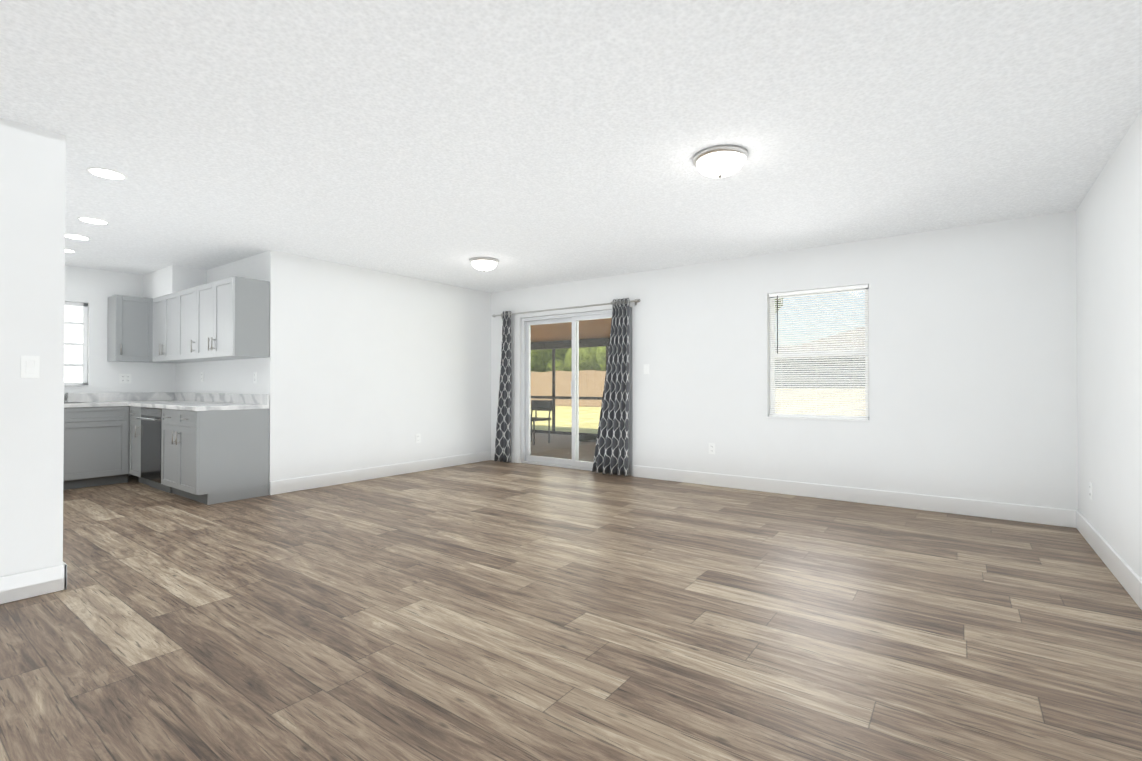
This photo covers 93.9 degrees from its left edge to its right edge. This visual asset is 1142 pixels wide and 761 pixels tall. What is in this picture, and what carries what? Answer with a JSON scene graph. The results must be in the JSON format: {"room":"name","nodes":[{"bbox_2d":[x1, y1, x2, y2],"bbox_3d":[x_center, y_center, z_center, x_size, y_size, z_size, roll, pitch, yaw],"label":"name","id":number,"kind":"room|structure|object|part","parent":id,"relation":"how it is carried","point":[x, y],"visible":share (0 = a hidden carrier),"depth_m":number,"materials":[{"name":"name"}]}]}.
{"room":"empty living room","nodes":[
{"label":"empty living room","id":0,"kind":"room"},
{"bbox_2d":[0,118,65,576],"bbox_3d":[-3.866,-0.111,1.412,0.120,2.440,3.700,0,-1,36],"label":"wall","id":1,"kind":"structure","parent":0,"point":[32,230],"depth_m":2.77,"materials":[{"name":"paint"}]},
{"bbox_2d":[20,356,39,377],"bbox_3d":[-2.796,-0.070,2.760,0.012,0.115,0.070,0,-1,36],"label":"light switch","id":2,"kind":"object","parent":1,"relation":"attached to","point":[30,366],"visible":1,"depth_m":2.76,"materials":[{"name":"white plastic"}]},
{"bbox_2d":[0,564,65,603],"bbox_3d":[-3.807,1.041,1.369,0.015,0.135,3.715,0,-1,36],"label":"baseboard","id":3,"kind":"structure","parent":1,"relation":"attached to","point":[24,585],"depth_m":2.75,"materials":[{"name":"white wood"}]},
{"bbox_2d":[63,562,66,589],"bbox_3d":[-2.768,1.053,2.901,0.150,0.135,0.015,0,-1,36],"label":"baseboard","id":4,"kind":"structure","parent":1,"relation":"attached to","point":[65,584],"depth_m":2.86,"materials":[{"name":"white wood"}]},
{"bbox_2d":[64,265,175,475],"bbox_3d":[-6.703,-0.085,4.688,0.150,2.440,5.630,0,-1,36],"label":"wall","id":5,"kind":"structure","parent":0,"point":[94,289],"depth_m":6.25,"materials":[{"name":"paint"}]},
{"bbox_2d":[64,301,87,384],"bbox_3d":[-5.882,-0.417,5.818,0.060,0.954,0.914,0,-1,36],"label":"window","id":6,"kind":"structure","parent":5,"relation":"in","point":[84,334],"depth_m":6.14,"materials":[{"name":"white plastic"}]},
{"bbox_2d":[64,392,174,403],"bbox_3d":[-5.959,0.191,5.550,0.020,0.100,3.105,0,-1,36],"label":"backsplash","id":7,"kind":"structure","parent":5,"relation":"attached to","point":[68,397],"depth_m":6.33,"materials":[{"name":"white stone"}]},
{"bbox_2d":[119,374,130,382],"bbox_3d":[-5.347,-0.022,6.402,0.010,0.115,0.115,0,-1,36],"label":"electrical outlet","id":8,"kind":"object","parent":5,"relation":"attached to","point":[124,378],"visible":1,"depth_m":6.40,"materials":[{"name":"white plastic"}]},
{"bbox_2d":[107,295,146,362],"bbox_3d":[-5.205,-0.600,6.315,0.338,0.754,0.359,0,-1,36],"label":"upper cabinet","id":9,"kind":"object","parent":5,"relation":"attached to","point":[127,315],"depth_m":6.19,"materials":[{"name":"grey paint"}]},
{"bbox_2d":[143,265,206,297],"bbox_3d":[-4.759,-1.135,6.401,0.970,0.315,0.340,0,-1,36],"label":"soffit","id":10,"kind":"structure","parent":0,"point":[167,280],"depth_m":6.14,"materials":[{"name":"paint"}]},
{"bbox_2d":[176,252,264,393],"bbox_3d":[-4.034,-0.074,6.147,2.430,2.440,0.120,0,-1,36],"label":"wall","id":11,"kind":"structure","parent":0,"point":[235,376],"depth_m":5.87,"materials":[{"name":"paint"}]},
{"bbox_2d":[147,291,210,362],"bbox_3d":[-4.562,-0.601,6.227,0.916,0.754,0.371,0,-1,36],"label":"upper cabinet","id":12,"kind":"object","parent":11,"relation":"attached to","point":[162,311],"depth_m":6.13,"materials":[{"name":"grey paint"}]},
{"bbox_2d":[179,286,218,360],"bbox_3d":[-4.017,-0.604,5.851,0.633,0.754,0.333,0,-1,36],"label":"upper cabinet","id":13,"kind":"object","parent":11,"relation":"attached to","point":[188,298],"depth_m":5.70,"materials":[{"name":"grey paint"}]},
{"bbox_2d":[201,372,203,381],"bbox_3d":[-4.359,-0.043,6.304,0.070,0.115,0.010,0,-1,36],"label":"electrical outlet","id":14,"kind":"object","parent":11,"relation":"attached to","point":[202,376],"visible":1,"depth_m":6.29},
{"bbox_2d":[175,392,268,403],"bbox_3d":[-4.021,0.195,6.042,2.523,0.100,0.020,0,-1,36],"label":"backsplash","id":15,"kind":"structure","parent":11,"relation":"attached to","point":[223,398],"depth_m":5.82,"materials":[{"name":"white stone"}]},
{"bbox_2d":[199,276,269,359],"bbox_3d":[-3.475,-0.607,5.454,0.936,0.754,0.333,0,-1,36],"label":"upper cabinet","id":16,"kind":"object","parent":11,"relation":"attached to","point":[234,312],"depth_m":5.21,"materials":[{"name":"grey paint"}]},
{"bbox_2d":[265,250,490,494],"bbox_3d":[-2.128,-0.071,6.591,0.120,2.440,3.090,0,-1,36],"label":"wall","id":17,"kind":"structure","parent":0,"point":[366,368],"depth_m":6.19,"materials":[{"name":"paint"}]},
{"bbox_2d":[270,451,490,494],"bbox_3d":[-2.078,1.081,6.536,0.015,0.135,3.075,0,-1,36],"label":"baseboard","id":18,"kind":"structure","parent":17,"relation":"attached to","point":[304,483],"depth_m":6.19,"materials":[{"name":"white wood"}]},
{"bbox_2d":[0,460,1141,760],"bbox_3d":[-2.210,1.153,3.225,9.115,0.060,8.900,0,-1,36],"label":"floor","id":19,"kind":"structure","parent":0,"point":[490,610],"depth_m":2.38,"materials":[{"name":"plastic"}]},
{"bbox_2d":[63,404,122,489],"bbox_3d":[-5.420,0.712,5.708,0.698,0.860,0.996,0,-1,36],"label":"base cabinet","id":20,"kind":"object","parent":19,"relation":"on","point":[93,433],"depth_m":5.70,"materials":[{"name":"grey paint"}]},
{"bbox_2d":[64,400,122,407],"bbox_3d":[-5.898,0.257,5.112,0.635,0.040,2.471,0,-1,36],"label":"countertop","id":21,"kind":"structure","parent":20,"relation":"on","point":[73,402],"depth_m":5.92,"materials":[{"name":"white stone"}]},
{"bbox_2d":[123,404,138,482],"bbox_3d":[-4.594,0.715,6.045,0.422,0.860,0.686,0,-1,36],"label":"base cabinet","id":22,"kind":"object","parent":19,"relation":"on","point":[130,411],"depth_m":5.89,"materials":[{"name":"grey paint"}]},
{"bbox_2d":[139,404,162,490],"bbox_3d":[-4.160,0.712,5.764,0.733,0.860,0.626,0,-1,36],"label":"dishwasher","id":23,"kind":"object","parent":19,"relation":"on","point":[150,419],"depth_m":5.51,"materials":[{"name":"grey paint"}]},
{"bbox_2d":[163,408,268,504],"bbox_3d":[-3.549,0.709,5.316,0.903,0.860,0.626,0,-1,36],"label":"base cabinet","id":24,"kind":"object","parent":19,"relation":"on","point":[208,448],"depth_m":5.03,"materials":[{"name":"grey paint"}]},
{"bbox_2d":[123,400,268,407],"bbox_3d":[-4.211,0.263,5.800,2.543,0.040,0.634,0,-1,36],"label":"countertop","id":25,"kind":"structure","parent":24,"relation":"on","point":[150,403],"depth_m":5.33,"materials":[{"name":"white stone"}]},
{"bbox_2d":[0,0,1141,292],"bbox_3d":[-2.210,-1.357,3.245,9.115,0.080,8.900,0,-1,36],"label":"ceiling","id":26,"kind":"structure","parent":0,"point":[536,142],"depth_m":2.72,"materials":[{"name":"paint"}]},
{"bbox_2d":[65,248,75,252],"bbox_3d":[-5.059,-1.297,5.308,0.198,0.007,0.198,0,-1,36],"label":"recessed light","id":27,"kind":"object","parent":26,"relation":"in","point":[69,251],"visible":0.4,"depth_m":5.34,"materials":[{"name":"white plastic"}]},
{"bbox_2d":[65,234,90,239],"bbox_3d":[-4.486,-1.301,4.838,0.198,0.007,0.198,0,-1,36],"label":"recessed light","id":28,"kind":"object","parent":26,"relation":"in","point":[76,236],"visible":0.79,"depth_m":4.84,"materials":[{"name":"white plastic"}]},
{"bbox_2d":[77,217,108,224],"bbox_3d":[-3.904,-1.304,4.363,0.198,0.007,0.198,0,-1,36],"label":"recessed light","id":29,"kind":"object","parent":26,"relation":"in","point":[93,220],"visible":1,"depth_m":4.35,"materials":[{"name":"white plastic"}]},
{"bbox_2d":[86,167,126,179],"bbox_3d":[-2.946,-1.312,3.387,0.198,0.007,0.198,0,-1,36],"label":"recessed light","id":30,"kind":"object","parent":26,"relation":"in","point":[106,173],"visible":1,"depth_m":3.38,"materials":[{"name":"white plastic"}]},
{"bbox_2d":[470,257,498,271],"bbox_3d":[-0.935,-1.234,5.757,0.310,0.127,0.310,0,-1,36],"label":"ceiling light","id":31,"kind":"object","parent":26,"relation":"attached to","point":[483,264],"visible":1,"depth_m":5.66,"materials":[{"name":"white glass"}]},
{"bbox_3d":[-0.935,-1.227,5.757,0.274,0.080,0.274,0,-1,36],"label":"lamp shade","id":32,"kind":"part","parent":31,"relation":"part of","materials":[{"name":"white glass"}]},
{"bbox_2d":[693,145,747,177],"bbox_3d":[0.877,-1.254,3.139,0.310,0.127,0.310,0,-1,36],"label":"ceiling light","id":33,"kind":"object","parent":26,"relation":"attached to","point":[719,161],"visible":1,"depth_m":3.05,"materials":[{"name":"white glass"}]},
{"bbox_2d":[491,210,1077,509],"bbox_3d":[1.417,-0.075,6.001,6.535,2.440,0.150,0,-1,36],"label":"wall","id":34,"kind":"structure","parent":0,"point":[972,362],"depth_m":4.82,"materials":[{"name":"paint"}]},
{"bbox_2d":[491,451,517,462],"bbox_3d":[-0.957,1.090,7.630,0.530,0.135,0.015,0,-1,36],"label":"baseboard","id":35,"kind":"structure","parent":34,"relation":"attached to","point":[514,457],"depth_m":7.52,"materials":[{"name":"white wood"}]},
{"bbox_2d":[492,299,640,318],"bbox_3d":[-0.137,-0.933,6.987,2.410,0.070,0.106,0,-1,36],"label":"curtain rod","id":36,"kind":"object","parent":34,"relation":"attached to","point":[635,301],"visible":0.96,"depth_m":6.85,"materials":[{"name":"silver metal"}]},
{"bbox_2d":[494,311,510,461],"bbox_3d":[-0.961,0.084,7.545,0.313,2.115,0.139,0,-1,36],"label":"curtain","id":37,"kind":"object","parent":36,"relation":"hanging from","point":[503,442],"visible":0.96,"depth_m":7.50,"materials":[{"name":"fabric"}]},
{"bbox_2d":[592,298,628,475],"bbox_3d":[0.479,0.076,6.486,0.530,2.115,0.135,0,-1,36],"label":"curtain","id":38,"kind":"object","parent":36,"relation":"hanging from","point":[611,450],"visible":1,"depth_m":6.43,"materials":[{"name":"fabric"}]},
{"bbox_2d":[521,308,632,475],"bbox_3d":[0.051,0.137,6.999,1.804,2.032,0.103,0,-1,36],"label":"sliding door","id":39,"kind":"structure","parent":34,"relation":"in","point":[574,462],"depth_m":7.08,"materials":[{"name":"glass"}]},
{"bbox_2d":[644,364,648,373],"bbox_3d":[0.887,-0.133,6.290,0.070,0.115,0.012,0,-1,36],"label":"light switch","id":40,"kind":"object","parent":34,"relation":"attached to","point":[646,368],"visible":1,"depth_m":6.28,"materials":[{"name":"white plastic"}]},
{"bbox_2d":[709,443,714,453],"bbox_3d":[1.533,0.743,5.811,0.070,0.115,0.010,0,-1,36],"label":"electrical outlet","id":41,"kind":"object","parent":34,"relation":"attached to","point":[711,448],"visible":1,"depth_m":5.81,"materials":[{"name":"white plastic"}]},
{"bbox_2d":[767,416,868,420],"bbox_3d":[2.404,0.373,5.226,0.920,0.013,0.097,0,-1,36],"label":"window sill","id":42,"kind":"structure","parent":34,"relation":"attached to","point":[818,418],"depth_m":5.16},
{"bbox_2d":[770,285,868,417],"bbox_3d":[2.449,-0.258,5.292,0.914,1.269,0.055,0,-1,36],"label":"window","id":43,"kind":"structure","parent":34,"relation":"in","point":[824,350],"depth_m":5.24,"materials":[{"name":"white plastic"}]},
{"bbox_2d":[769,284,868,419],"bbox_3d":[2.407,-0.264,5.234,0.896,1.257,0.044,0,-1,36],"label":"window blinds","id":44,"kind":"object","parent":43,"relation":"attached to","point":[781,396],"visible":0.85,"depth_m":5.22,"materials":[{"name":"white plastic"}]},
{"bbox_2d":[633,465,1077,527],"bbox_3d":[2.316,1.071,5.231,3.885,0.135,0.015,0,-1,36],"label":"baseboard","id":45,"kind":"structure","parent":34,"relation":"attached to","point":[1029,514],"depth_m":4.86,"materials":[{"name":"white wood"}]},
{"bbox_2d":[1076,110,1141,578],"bbox_3d":[1.405,-0.117,0.585,0.150,2.440,8.600,0,-1,36],"label":"wall","id":46,"kind":"structure","parent":0,"point":[1109,295],"depth_m":3.12,"materials":[{"name":"paint"}]},
{"bbox_2d":[1089,482,1092,499],"bbox_3d":[3.564,0.757,3.658,0.010,0.115,0.070,0,-1,36],"label":"electrical outlet","id":47,"kind":"object","parent":46,"relation":"attached to","point":[1091,490],"visible":1,"depth_m":3.63,"materials":[{"name":"white plastic"}]},
{"bbox_2d":[1076,511,1141,609],"bbox_3d":[1.334,1.036,0.619,0.015,0.135,8.585,0,-1,36],"label":"baseboard","id":48,"kind":"structure","parent":46,"relation":"attached to","point":[1128,578],"depth_m":3.09,"materials":[{"name":"white wood"}]},
{"label":"outside","id":49,"kind":"structure","parent":0,"visible":0},
{"bbox_2d":[64,306,81,381],"bbox_3d":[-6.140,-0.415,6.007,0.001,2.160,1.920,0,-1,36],"label":"window pane","id":50,"kind":"object","parent":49,"point":[73,318],"depth_m":6.33,"materials":[{"name":"glass"}]},
{"bbox_2d":[532,406,600,433],"bbox_3d":[10.658,1.354,23.921,80.000,0.100,80.000,0,-1,36],"label":"lawn","id":51,"kind":"structure","parent":49,"point":[589,414],"depth_m":17.12,"materials":[{"name":"green plant"}]},
{"bbox_2d":[530,432,595,461],"bbox_3d":[-0.779,1.226,9.994,7.220,0.100,3.690,0,-1,36],"label":"floor","id":52,"kind":"structure","parent":51,"relation":"on","point":[540,451],"depth_m":9.32,"materials":[{"name":"concrete"}]},
{"bbox_2d":[531,400,552,444],"bbox_3d":[-0.705,0.775,10.030,0.540,0.802,0.550,0,-1,36],"label":"patio chair","id":53,"kind":"object","parent":52,"relation":"on","point":[544,407],"depth_m":10.09,"materials":[{"name":"metal"}]},
{"bbox_2d":[531,338,609,435],"bbox_3d":[-0.778,0.076,10.004,7.270,2.200,3.688,0,-1,36],"label":"screen enclosure","id":54,"kind":"object","parent":52,"relation":"on","point":[604,341],"depth_m":11.84,"materials":[{"name":"brown metal"}]},
{"bbox_2d":[531,318,611,341],"bbox_3d":[-0.784,-1.133,10.140,7.460,0.500,3.890,0,-1,36],"label":"porch roof","id":55,"kind":"structure","parent":54,"relation":"on","point":[535,334],"depth_m":10.58,"materials":[{"name":"brown wood"}]},
{"bbox_2d":[579,434,596,441],"bbox_3d":[0.366,1.117,10.389,0.466,0.107,0.466,0,-1,36],"label":"garden hose","id":56,"kind":"object","parent":52,"relation":"on","point":[588,438],"depth_m":10.21,"materials":[{"name":"grey"}]},
{"bbox_2d":[531,370,605,406],"bbox_3d":[3.782,0.375,24.667,40.035,1.830,0.060,0,-1,36],"label":"fence","id":57,"kind":"object","parent":51,"relation":"on","point":[547,383],"depth_m":27.53,"materials":[{"name":"brown wood"}]},
{"bbox_2d":[531,298,783,371],"bbox_3d":[0.627,-4.654,34.303,27.018,12.037,13.578,0,-1,36],"label":"trees","id":58,"kind":"object","parent":51,"relation":"on","point":[566,351],"depth_m":29.24,"materials":[{"name":"green plant"}]},
{"bbox_3d":[-2.135,-4.347,34.107,9.698,9.116,8.071,0,-1,36],"label":"tree crown","id":59,"kind":"part","parent":58,"relation":"part of","materials":[{"name":"green plant"}]},
{"bbox_3d":[0.402,-3.705,31.642,9.411,7.893,6.680,0,-1,36],"label":"tree crown","id":60,"kind":"part","parent":58,"relation":"part of","materials":[{"name":"green plant"}]},
{"bbox_3d":[6.498,-3.297,25.318,6.938,6.860,6.044,0,-1,36],"label":"tree crown","id":61,"kind":"part","parent":58,"relation":"part of","materials":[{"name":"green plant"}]},
{"bbox_2d":[775,342,864,415],"bbox_3d":[8.670,-0.010,18.259,7.900,2.500,2.900,0,-1,36],"label":"shed","id":62,"kind":"object","parent":51,"relation":"on","point":[820,378],"depth_m":17.26,"materials":[{"name":"stone"}]},
{"bbox_2d":[802,328,864,344],"bbox_3d":[19.891,-1.132,28.332,15.300,4.900,11.000,0,-1,36],"label":"neighbouring house","id":63,"kind":"structure","parent":51,"relation":"on","point":[843,338],"depth_m":28.33,"materials":[{"name":"paint"}]}
]}

